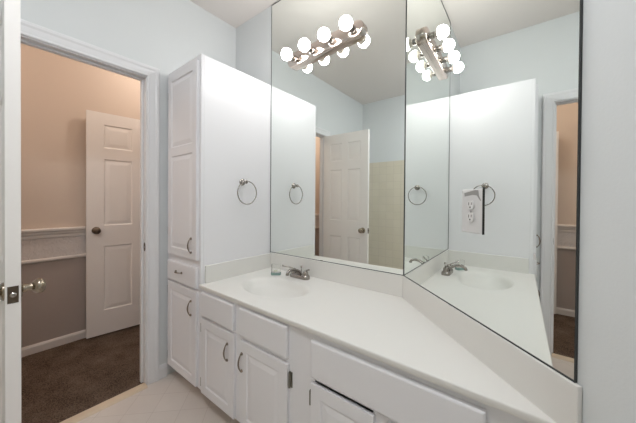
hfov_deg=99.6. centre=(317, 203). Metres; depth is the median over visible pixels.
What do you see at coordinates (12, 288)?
door
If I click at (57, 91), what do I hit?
wall
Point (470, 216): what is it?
receptacle
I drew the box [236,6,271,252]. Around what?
wall
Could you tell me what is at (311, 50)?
socket
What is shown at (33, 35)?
door frame
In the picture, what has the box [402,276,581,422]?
backsplash
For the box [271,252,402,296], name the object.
backsplash
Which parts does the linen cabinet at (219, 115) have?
drawer, door, door, handle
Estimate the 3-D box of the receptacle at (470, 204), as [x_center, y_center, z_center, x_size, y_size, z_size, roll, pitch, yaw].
[0.509,0.005,0.896,0.004,0.029,0.033,0,0,-7]
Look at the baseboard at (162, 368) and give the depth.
1.85 m
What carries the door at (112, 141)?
in the wall at (57, 91)
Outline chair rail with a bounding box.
[21,226,85,264]
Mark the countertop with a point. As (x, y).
(390, 319)
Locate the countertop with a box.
[199,252,581,422]
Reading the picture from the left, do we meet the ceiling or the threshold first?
the threshold
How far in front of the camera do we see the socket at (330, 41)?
1.63 m
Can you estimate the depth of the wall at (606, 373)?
0.53 m
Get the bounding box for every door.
[0,0,46,422]
[86,110,139,338]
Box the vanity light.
[281,15,365,68]
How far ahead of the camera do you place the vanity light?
1.64 m
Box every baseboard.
[21,329,85,356]
[159,363,166,379]
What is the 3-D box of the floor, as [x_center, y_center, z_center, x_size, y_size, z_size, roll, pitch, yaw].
[-0.842,1.231,1.530,4.480,0.054,4.800,1,1,38]
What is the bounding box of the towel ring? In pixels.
[237,179,256,204]
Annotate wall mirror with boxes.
[270,0,405,275]
[404,0,582,382]
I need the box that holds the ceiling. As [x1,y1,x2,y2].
[190,0,278,27]
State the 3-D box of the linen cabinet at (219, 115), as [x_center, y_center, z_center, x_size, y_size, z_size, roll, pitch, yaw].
[-0.720,0.157,1.937,0.449,2.096,0.598,1,1,38]
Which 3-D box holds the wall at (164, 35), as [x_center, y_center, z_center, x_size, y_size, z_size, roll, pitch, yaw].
[-1.443,-0.146,1.435,0.085,2.700,2.480,1,1,38]
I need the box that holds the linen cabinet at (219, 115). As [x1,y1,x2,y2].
[167,54,270,388]
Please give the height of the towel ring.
0.177 m
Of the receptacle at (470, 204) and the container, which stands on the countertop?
the container
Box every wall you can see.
[20,0,235,374]
[21,43,139,347]
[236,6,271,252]
[577,0,635,422]
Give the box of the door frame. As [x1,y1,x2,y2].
[21,19,159,384]
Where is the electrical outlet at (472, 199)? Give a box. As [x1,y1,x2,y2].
[462,187,483,234]
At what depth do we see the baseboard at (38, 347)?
2.21 m
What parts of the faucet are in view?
spout, plate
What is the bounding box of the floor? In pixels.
[21,324,239,422]
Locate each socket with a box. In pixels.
[290,54,296,62]
[308,46,313,53]
[327,36,333,44]
[348,24,355,33]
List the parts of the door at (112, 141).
knob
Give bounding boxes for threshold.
[60,383,147,422]
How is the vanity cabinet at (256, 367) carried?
on the floor
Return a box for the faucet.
[282,265,309,279]
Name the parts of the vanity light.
bulb, bulb, bulb, bulb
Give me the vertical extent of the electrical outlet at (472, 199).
0.150 m
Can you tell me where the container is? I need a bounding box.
[271,270,280,274]
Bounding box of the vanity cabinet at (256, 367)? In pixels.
[200,289,530,422]
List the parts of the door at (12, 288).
knob, latch plate, knob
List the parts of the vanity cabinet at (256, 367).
drawer, door, handle, handle, drawer, door, door, drawer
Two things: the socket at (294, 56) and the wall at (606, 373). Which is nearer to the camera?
the wall at (606, 373)
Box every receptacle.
[467,201,473,208]
[467,213,473,221]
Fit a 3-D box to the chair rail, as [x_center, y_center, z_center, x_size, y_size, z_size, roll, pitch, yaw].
[-2.505,0.337,1.764,0.042,0.268,2.940,1,1,38]
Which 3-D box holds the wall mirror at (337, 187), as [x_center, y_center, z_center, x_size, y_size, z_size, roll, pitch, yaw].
[0.052,-0.553,1.714,1.024,1.854,0.006,1,1,38]
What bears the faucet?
on the countertop
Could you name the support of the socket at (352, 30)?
attached to the vanity light
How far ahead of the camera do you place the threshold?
1.59 m
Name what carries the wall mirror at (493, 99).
attached to the wall at (606, 373)

